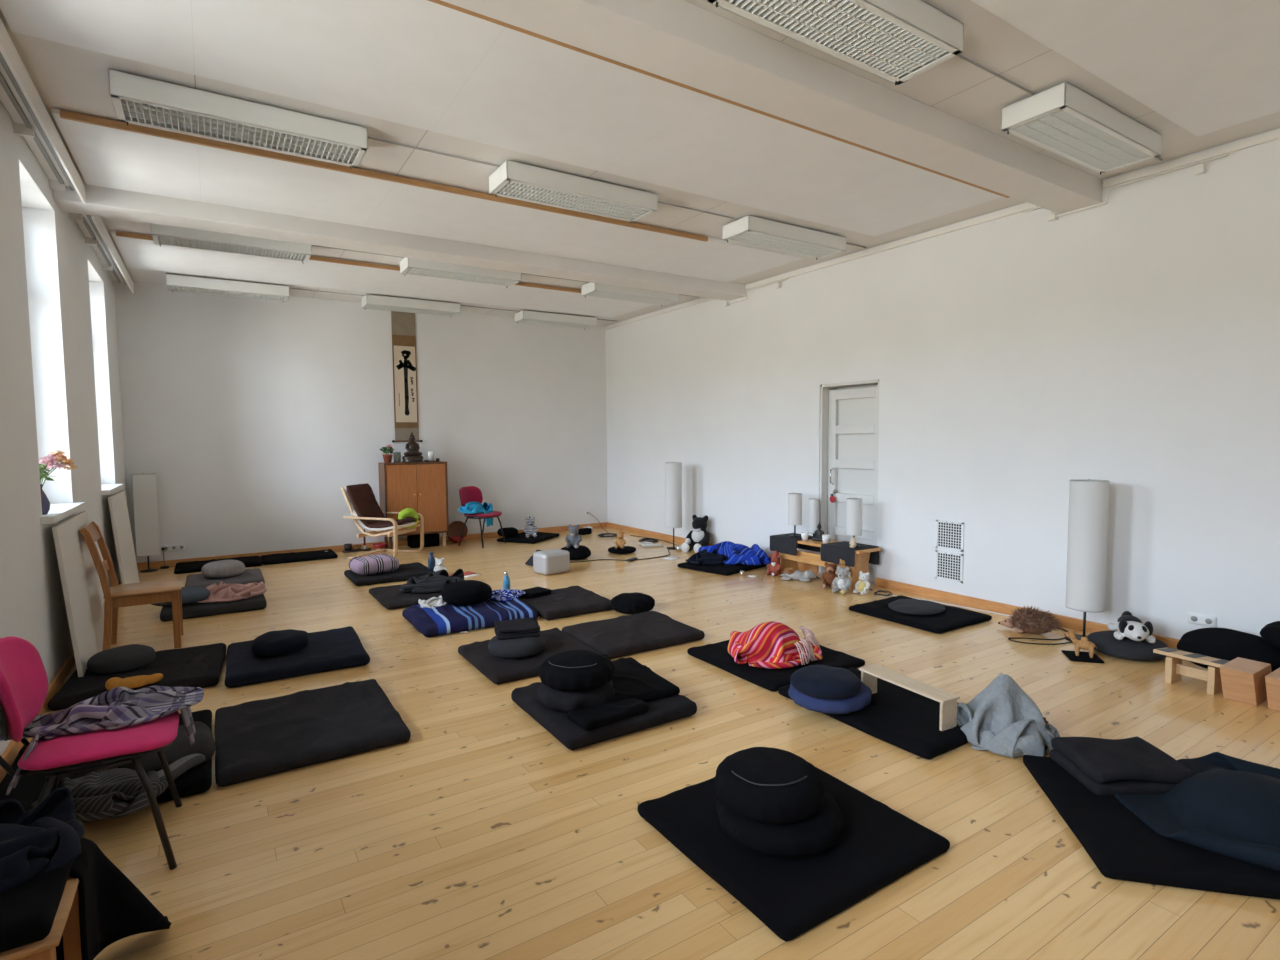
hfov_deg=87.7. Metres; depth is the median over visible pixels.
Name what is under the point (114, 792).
knitted blanket
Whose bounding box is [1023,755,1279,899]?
floor mat
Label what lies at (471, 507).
jacket
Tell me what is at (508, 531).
round cushion
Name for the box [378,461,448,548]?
cabinet
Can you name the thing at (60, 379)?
wall
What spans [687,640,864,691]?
floor mat
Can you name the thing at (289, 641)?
round cushion
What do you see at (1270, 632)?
round cushion
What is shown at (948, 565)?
air vent
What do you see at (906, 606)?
round cushion
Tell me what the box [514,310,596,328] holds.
ceiling light
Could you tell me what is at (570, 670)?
round cushion
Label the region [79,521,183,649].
wooden chair
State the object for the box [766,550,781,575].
gnome
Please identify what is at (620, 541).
giraffe
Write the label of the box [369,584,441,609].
floor mat
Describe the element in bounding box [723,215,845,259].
ceiling light
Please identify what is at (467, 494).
chair
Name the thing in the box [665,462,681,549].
lamp
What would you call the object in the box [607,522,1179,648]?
baseboard
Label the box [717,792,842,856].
round cushion
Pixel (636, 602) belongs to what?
round cushion
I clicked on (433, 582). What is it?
jumper
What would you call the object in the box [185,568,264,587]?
floor mat
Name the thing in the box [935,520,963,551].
air vent
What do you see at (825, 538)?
candle cup
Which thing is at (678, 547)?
steel cup
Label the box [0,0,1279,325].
ceiling
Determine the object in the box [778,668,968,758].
floor mat
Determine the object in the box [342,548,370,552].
wooden tray
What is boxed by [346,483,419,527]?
cushion
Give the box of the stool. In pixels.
[1153,648,1228,694]
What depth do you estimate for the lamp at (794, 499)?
7.38 m
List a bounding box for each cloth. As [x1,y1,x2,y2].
[56,837,171,959]
[418,596,447,607]
[491,589,524,600]
[494,617,539,639]
[521,587,550,597]
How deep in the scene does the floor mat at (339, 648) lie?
4.51 m
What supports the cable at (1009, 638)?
on the floor
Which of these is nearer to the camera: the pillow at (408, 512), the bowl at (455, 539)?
the pillow at (408, 512)
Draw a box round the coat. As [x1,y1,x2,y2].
[0,787,83,892]
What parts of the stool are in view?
leg, seat, leg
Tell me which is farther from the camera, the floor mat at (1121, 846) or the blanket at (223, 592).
the blanket at (223, 592)
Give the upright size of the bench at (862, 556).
0.412 m
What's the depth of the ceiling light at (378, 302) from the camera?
9.02 m
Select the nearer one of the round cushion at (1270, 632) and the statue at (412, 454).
the round cushion at (1270, 632)
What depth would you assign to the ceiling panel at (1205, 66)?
3.25 m
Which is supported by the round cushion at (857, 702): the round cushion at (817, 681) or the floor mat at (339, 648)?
the round cushion at (817, 681)
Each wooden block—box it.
[1219,657,1271,705]
[1265,668,1279,710]
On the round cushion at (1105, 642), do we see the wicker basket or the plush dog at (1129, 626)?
the plush dog at (1129, 626)
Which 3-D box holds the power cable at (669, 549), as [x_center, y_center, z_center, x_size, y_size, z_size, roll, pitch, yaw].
[-0.233,1.003,8.562,1.837,0.012,0.462,-3,4,-33]
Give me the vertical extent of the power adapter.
0.028 m
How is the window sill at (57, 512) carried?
in the wall at (60, 379)
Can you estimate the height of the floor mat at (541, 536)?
0.062 m
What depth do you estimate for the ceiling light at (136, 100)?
3.76 m
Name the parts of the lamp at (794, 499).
lamp shade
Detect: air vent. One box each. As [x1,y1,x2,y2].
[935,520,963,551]
[935,550,963,582]
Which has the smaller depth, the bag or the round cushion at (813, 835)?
the round cushion at (813, 835)
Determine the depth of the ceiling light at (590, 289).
8.35 m
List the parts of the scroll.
paper panel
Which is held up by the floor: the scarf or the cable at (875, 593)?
the cable at (875, 593)
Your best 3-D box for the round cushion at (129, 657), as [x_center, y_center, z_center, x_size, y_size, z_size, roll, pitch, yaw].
[-3.393,1.168,4.362,0.357,0.127,0.357,-3,4,-33]
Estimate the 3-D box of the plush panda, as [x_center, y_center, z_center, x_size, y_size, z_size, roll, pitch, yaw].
[0.781,0.728,9.067,0.355,0.486,0.405,2,4,33]
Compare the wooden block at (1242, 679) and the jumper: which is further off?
the jumper
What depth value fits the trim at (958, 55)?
4.59 m
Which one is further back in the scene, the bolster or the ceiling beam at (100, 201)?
the ceiling beam at (100, 201)
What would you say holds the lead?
on the floor
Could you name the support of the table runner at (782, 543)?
on the bench at (862, 556)
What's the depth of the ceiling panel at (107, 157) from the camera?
5.33 m
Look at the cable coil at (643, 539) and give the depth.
9.90 m
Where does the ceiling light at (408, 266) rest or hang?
attached to the ceiling
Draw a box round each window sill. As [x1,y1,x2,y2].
[40,502,85,523]
[101,483,123,494]
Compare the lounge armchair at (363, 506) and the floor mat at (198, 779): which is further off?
the lounge armchair at (363, 506)
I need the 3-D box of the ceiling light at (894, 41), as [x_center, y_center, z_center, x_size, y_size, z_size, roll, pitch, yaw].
[0.881,-2.017,2.892,1.240,0.143,0.350,-3,4,-33]
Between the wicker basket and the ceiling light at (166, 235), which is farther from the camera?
the wicker basket
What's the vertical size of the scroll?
1.911 m
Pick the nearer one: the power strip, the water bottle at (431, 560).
the water bottle at (431, 560)
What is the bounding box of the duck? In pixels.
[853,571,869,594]
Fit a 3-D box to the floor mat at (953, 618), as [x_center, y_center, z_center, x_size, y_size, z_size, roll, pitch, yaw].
[2.396,1.138,5.737,0.752,0.054,0.895,-3,4,-33]
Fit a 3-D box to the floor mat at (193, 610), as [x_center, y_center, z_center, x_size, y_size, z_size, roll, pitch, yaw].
[-3.982,1.141,6.238,0.811,0.091,0.770,-3,4,-33]
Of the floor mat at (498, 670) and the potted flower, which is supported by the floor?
the floor mat at (498, 670)
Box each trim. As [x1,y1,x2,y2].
[60,110,707,241]
[116,231,580,292]
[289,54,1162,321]
[428,0,1009,197]
[604,130,1279,329]
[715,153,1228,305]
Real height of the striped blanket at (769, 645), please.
0.216 m
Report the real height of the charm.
0.126 m
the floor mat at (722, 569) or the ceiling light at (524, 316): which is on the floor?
the floor mat at (722, 569)
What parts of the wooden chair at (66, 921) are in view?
leg, leg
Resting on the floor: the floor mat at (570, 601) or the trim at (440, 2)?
the floor mat at (570, 601)
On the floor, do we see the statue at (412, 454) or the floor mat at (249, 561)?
the floor mat at (249, 561)
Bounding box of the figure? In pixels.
[812,522,823,541]
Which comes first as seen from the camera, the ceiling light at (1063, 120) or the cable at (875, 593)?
the ceiling light at (1063, 120)
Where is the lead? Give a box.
[159,548,168,568]
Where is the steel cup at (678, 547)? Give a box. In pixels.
[676,545,680,551]
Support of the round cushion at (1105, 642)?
on the floor
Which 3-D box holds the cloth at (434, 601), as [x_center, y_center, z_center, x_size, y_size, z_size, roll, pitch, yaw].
[-1.795,1.057,5.803,0.252,0.059,0.283,2,4,31]
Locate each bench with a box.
[769,537,880,589]
[859,664,959,730]
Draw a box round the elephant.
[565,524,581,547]
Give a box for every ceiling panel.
[0,0,1002,236]
[51,108,803,281]
[110,230,653,317]
[970,0,1279,136]
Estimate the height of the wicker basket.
0.322 m
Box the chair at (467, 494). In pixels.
[458,486,505,547]
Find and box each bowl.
[372,543,386,548]
[450,536,464,542]
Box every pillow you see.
[349,554,398,575]
[398,508,418,527]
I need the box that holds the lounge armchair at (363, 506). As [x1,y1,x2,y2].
[341,483,423,558]
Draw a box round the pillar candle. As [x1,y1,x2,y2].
[428,451,433,460]
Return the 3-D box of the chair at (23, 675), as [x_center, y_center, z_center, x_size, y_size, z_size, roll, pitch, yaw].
[-2.045,0.989,2.469,0.550,0.852,0.513,-3,4,-33]
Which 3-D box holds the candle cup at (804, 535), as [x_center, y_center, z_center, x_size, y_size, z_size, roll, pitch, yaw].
[1.807,0.616,7.297,0.080,0.085,0.080,-3,4,-33]
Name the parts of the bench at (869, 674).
leg, seat, leg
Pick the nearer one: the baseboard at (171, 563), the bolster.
the bolster
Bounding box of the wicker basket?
[447,521,467,540]
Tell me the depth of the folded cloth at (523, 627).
4.58 m
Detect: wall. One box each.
[0,100,126,754]
[114,281,607,562]
[605,128,1279,638]
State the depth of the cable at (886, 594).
5.99 m
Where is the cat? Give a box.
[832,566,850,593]
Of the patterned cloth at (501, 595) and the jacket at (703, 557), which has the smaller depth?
the patterned cloth at (501, 595)
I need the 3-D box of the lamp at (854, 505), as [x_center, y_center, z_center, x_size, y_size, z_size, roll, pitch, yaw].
[2.179,0.427,6.775,0.153,0.502,0.153,-3,4,-33]
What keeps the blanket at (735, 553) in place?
on the floor mat at (722, 569)
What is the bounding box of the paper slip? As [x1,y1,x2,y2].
[464,573,481,576]
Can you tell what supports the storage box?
on the floor
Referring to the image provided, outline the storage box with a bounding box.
[407,533,439,547]
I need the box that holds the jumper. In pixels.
[399,569,463,592]
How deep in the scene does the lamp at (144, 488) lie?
7.86 m
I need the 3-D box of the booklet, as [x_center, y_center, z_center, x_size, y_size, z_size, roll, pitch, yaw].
[-2.037,1.079,7.606,0.160,0.010,0.300,3,5,43]
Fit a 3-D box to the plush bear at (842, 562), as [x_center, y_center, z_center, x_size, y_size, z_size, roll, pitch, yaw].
[2.030,0.873,6.698,0.104,0.150,0.122,1,4,25]
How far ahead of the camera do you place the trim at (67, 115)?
4.62 m
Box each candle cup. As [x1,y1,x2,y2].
[801,532,808,539]
[822,535,829,542]
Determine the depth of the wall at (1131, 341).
5.55 m
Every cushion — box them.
[87,644,155,673]
[151,587,209,605]
[201,560,244,577]
[251,629,308,656]
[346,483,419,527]
[441,580,491,604]
[488,634,544,658]
[497,527,517,536]
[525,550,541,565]
[537,680,614,712]
[538,650,614,691]
[561,545,590,559]
[567,698,648,730]
[608,546,635,553]
[609,657,679,701]
[611,592,654,613]
[714,747,824,823]
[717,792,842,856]
[788,681,871,713]
[790,665,861,698]
[888,599,945,614]
[1050,736,1195,795]
[1087,630,1167,660]
[1177,627,1279,671]
[1260,621,1279,647]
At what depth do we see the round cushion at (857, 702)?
3.57 m
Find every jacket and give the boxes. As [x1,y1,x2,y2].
[458,502,492,526]
[686,549,727,564]
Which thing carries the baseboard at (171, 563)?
attached to the wall at (251, 417)
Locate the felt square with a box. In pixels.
[1061,650,1104,662]
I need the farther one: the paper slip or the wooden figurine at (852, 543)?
the paper slip
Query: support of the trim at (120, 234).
attached to the ceiling
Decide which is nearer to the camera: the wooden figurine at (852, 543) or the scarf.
the scarf
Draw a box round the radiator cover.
[108,490,139,583]
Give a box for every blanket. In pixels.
[31,754,204,822]
[197,581,266,602]
[402,597,537,636]
[698,541,770,564]
[727,621,822,668]
[951,674,1059,757]
[1114,752,1279,871]
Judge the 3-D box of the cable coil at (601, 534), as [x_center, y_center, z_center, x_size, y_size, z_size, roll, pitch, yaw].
[-0.502,0.871,10.482,0.321,0.032,0.319,0,4,15]
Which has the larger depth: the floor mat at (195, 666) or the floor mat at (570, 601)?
the floor mat at (570, 601)
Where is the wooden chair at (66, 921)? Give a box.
[0,875,81,959]
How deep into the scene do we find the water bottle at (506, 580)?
6.46 m
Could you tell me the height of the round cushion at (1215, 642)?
0.232 m
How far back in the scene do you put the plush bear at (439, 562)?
7.55 m
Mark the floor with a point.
(478, 835)
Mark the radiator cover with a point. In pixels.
(117, 502)
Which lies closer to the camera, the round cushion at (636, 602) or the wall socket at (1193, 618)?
the wall socket at (1193, 618)
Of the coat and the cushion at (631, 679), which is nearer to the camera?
the coat
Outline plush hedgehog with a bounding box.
[998,606,1060,633]
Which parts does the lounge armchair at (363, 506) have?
seat rail, arm frame, cross rail, arm frame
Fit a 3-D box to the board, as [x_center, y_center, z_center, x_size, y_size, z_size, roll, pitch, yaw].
[-3.873,0.772,4.638,0.110,1.026,1.160,-3,4,-33]
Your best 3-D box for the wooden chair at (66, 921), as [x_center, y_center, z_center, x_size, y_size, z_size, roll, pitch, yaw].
[-1.641,0.993,1.503,0.570,0.957,0.440,-3,4,-33]
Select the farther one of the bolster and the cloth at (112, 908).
the bolster
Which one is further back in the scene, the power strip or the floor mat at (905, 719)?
the power strip
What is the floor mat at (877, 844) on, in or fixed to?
on the floor
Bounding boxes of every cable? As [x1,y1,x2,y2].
[570,549,669,562]
[874,590,892,595]
[886,594,1011,616]
[1008,628,1072,644]
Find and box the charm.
[830,494,834,502]
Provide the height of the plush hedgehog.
0.218 m
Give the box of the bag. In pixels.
[578,528,591,534]
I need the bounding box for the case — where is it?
[533,549,569,574]
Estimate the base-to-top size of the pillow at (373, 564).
0.182 m
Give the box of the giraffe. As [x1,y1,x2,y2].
[614,529,625,548]
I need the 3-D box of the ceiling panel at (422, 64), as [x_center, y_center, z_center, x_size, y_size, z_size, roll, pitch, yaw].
[0.007,-2.164,4.155,6.060,0.030,1.250,-3,4,-33]
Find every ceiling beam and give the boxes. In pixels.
[53,183,745,300]
[441,0,1102,213]
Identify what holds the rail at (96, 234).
attached to the wall at (60, 379)
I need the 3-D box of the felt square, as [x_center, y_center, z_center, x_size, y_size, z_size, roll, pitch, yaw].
[3.070,1.222,4.622,0.201,0.016,0.221,1,4,17]
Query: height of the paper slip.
0.006 m
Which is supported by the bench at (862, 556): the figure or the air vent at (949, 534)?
the figure
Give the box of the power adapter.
[626,557,637,561]
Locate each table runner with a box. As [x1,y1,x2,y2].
[770,533,819,555]
[821,541,878,566]
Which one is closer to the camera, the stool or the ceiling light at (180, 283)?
the stool
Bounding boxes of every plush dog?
[781,569,817,581]
[1107,611,1155,642]
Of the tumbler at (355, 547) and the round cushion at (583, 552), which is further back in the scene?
the tumbler at (355, 547)
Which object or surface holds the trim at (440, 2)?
attached to the ceiling
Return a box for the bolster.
[118,721,215,773]
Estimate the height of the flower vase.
0.403 m
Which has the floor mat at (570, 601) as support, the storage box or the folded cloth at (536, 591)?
the folded cloth at (536, 591)
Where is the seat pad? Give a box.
[0,859,73,952]
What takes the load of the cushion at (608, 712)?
on the floor mat at (572, 736)
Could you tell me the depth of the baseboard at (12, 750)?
3.97 m
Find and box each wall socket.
[162,544,185,551]
[1187,612,1216,626]
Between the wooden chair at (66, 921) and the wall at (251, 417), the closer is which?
the wooden chair at (66, 921)
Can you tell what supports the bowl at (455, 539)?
on the floor
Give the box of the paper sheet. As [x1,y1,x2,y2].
[662,556,680,559]
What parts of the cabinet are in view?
leg, leg, door, door, leg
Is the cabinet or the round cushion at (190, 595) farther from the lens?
the cabinet
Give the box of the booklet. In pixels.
[449,571,476,575]
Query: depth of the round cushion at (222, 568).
7.13 m
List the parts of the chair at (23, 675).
backrest, leg, leg, frame, seat, leg, leg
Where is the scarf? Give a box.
[0,686,203,794]
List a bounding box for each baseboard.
[0,578,121,782]
[137,522,606,569]
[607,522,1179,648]
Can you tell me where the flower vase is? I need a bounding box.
[39,450,77,514]
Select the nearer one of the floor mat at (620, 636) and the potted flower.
the floor mat at (620, 636)
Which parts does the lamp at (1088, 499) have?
shade frame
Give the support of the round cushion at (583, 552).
on the floor
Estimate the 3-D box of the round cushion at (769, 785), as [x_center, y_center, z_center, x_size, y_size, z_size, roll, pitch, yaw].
[0.492,1.149,2.535,0.414,0.165,0.412,-3,4,-33]
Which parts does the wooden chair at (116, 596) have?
rail, post, post, rail, seat, leg, leg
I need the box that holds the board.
[52,511,103,676]
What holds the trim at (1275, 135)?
attached to the wall at (1131, 341)
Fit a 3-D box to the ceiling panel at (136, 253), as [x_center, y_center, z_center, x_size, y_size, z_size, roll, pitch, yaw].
[-2.608,-2.402,8.232,6.060,0.030,1.410,-3,4,-33]
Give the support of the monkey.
on the floor
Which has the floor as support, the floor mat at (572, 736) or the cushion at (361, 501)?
the floor mat at (572, 736)
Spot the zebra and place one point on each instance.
(530, 529)
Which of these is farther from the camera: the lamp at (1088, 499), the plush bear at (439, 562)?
the plush bear at (439, 562)
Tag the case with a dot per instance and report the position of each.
(552, 561)
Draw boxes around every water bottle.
[428,552,434,569]
[503,571,510,589]
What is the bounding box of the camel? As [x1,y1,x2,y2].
[1064,631,1096,657]
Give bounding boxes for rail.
[0,18,85,204]
[69,212,133,293]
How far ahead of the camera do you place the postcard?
9.47 m
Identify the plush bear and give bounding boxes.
[434,558,446,570]
[836,559,846,573]
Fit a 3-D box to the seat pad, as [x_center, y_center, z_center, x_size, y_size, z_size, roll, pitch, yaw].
[-1.603,0.977,1.527,0.451,0.062,0.462,-3,4,-33]
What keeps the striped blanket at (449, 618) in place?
on the floor
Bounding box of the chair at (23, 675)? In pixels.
[0,636,181,869]
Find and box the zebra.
[524,516,537,537]
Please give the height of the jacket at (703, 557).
0.144 m
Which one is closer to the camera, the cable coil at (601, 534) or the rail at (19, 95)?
the rail at (19, 95)
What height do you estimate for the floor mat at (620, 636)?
0.092 m
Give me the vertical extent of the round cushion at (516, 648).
0.134 m
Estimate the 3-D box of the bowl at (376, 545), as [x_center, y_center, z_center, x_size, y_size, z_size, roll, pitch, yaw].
[-3.695,0.944,9.449,0.190,0.075,0.190,-3,4,-33]
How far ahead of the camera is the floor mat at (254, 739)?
3.41 m
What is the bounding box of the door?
[819,380,878,581]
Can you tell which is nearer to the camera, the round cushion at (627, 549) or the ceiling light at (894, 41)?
the ceiling light at (894, 41)
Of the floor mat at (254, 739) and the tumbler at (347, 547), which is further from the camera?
the tumbler at (347, 547)
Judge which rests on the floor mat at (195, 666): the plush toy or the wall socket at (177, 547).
the plush toy
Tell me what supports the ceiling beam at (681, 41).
attached to the wall at (1131, 341)
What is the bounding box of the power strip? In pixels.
[643,543,662,547]
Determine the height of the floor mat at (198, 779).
0.073 m
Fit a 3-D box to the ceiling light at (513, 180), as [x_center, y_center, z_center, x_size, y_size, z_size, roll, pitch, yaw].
[-0.478,-2.141,5.010,1.240,0.143,0.350,-3,4,-33]
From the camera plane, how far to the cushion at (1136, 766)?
2.82 m
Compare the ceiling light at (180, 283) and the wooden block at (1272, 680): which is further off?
the ceiling light at (180, 283)
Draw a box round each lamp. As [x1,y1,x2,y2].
[131,473,159,572]
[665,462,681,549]
[788,492,801,537]
[809,498,818,537]
[846,497,861,546]
[1065,479,1109,641]
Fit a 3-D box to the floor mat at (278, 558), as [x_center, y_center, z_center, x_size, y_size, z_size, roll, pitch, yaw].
[-4.473,1.003,8.739,0.863,0.057,0.543,-3,4,-33]
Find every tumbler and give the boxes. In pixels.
[344,543,351,550]
[353,545,360,549]
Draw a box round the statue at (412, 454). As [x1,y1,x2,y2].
[402,433,423,462]
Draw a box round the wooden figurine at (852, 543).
[849,537,855,547]
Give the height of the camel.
0.172 m
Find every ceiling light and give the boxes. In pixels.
[108,69,367,168]
[151,223,311,262]
[166,274,289,301]
[361,294,460,316]
[400,257,520,286]
[489,160,657,223]
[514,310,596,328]
[581,282,677,305]
[706,0,963,84]
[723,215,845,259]
[1001,81,1161,174]
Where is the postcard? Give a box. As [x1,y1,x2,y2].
[394,452,400,462]
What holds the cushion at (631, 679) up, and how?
on the floor mat at (572, 736)
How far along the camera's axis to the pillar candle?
9.61 m
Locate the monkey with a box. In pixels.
[821,562,837,588]
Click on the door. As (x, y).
(849, 418)
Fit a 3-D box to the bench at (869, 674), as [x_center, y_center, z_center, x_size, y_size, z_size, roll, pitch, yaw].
[1.454,1.178,3.635,0.130,0.162,0.560,-2,4,-28]
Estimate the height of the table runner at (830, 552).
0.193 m
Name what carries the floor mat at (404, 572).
on the floor
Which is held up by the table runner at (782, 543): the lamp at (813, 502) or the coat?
the lamp at (813, 502)
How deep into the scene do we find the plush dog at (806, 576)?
7.13 m
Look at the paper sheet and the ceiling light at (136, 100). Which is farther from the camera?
the paper sheet
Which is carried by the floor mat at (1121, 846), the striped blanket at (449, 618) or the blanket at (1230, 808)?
the blanket at (1230, 808)
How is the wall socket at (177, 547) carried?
attached to the wall at (251, 417)
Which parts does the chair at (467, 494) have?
leg, backrest, leg, seat, leg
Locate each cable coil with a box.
[598,533,616,536]
[639,538,657,542]
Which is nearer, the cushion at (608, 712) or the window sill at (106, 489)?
the cushion at (608, 712)
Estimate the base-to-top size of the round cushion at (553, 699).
0.143 m
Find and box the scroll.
[391,311,422,441]
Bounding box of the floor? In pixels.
[28,527,1279,959]
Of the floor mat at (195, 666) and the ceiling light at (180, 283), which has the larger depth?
the ceiling light at (180, 283)
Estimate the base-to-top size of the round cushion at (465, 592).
0.183 m
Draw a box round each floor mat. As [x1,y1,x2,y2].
[0,709,211,811]
[48,643,226,710]
[160,594,266,620]
[174,556,262,573]
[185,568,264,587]
[214,679,410,785]
[224,626,369,687]
[260,549,337,564]
[344,562,435,585]
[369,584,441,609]
[458,627,604,683]
[497,532,559,543]
[511,682,696,749]
[518,585,611,619]
[562,611,704,658]
[637,767,949,940]
[677,561,766,575]
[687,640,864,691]
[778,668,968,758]
[849,595,991,633]
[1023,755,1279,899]
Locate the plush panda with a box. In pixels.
[681,515,709,552]
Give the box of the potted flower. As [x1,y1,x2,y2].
[380,444,393,462]

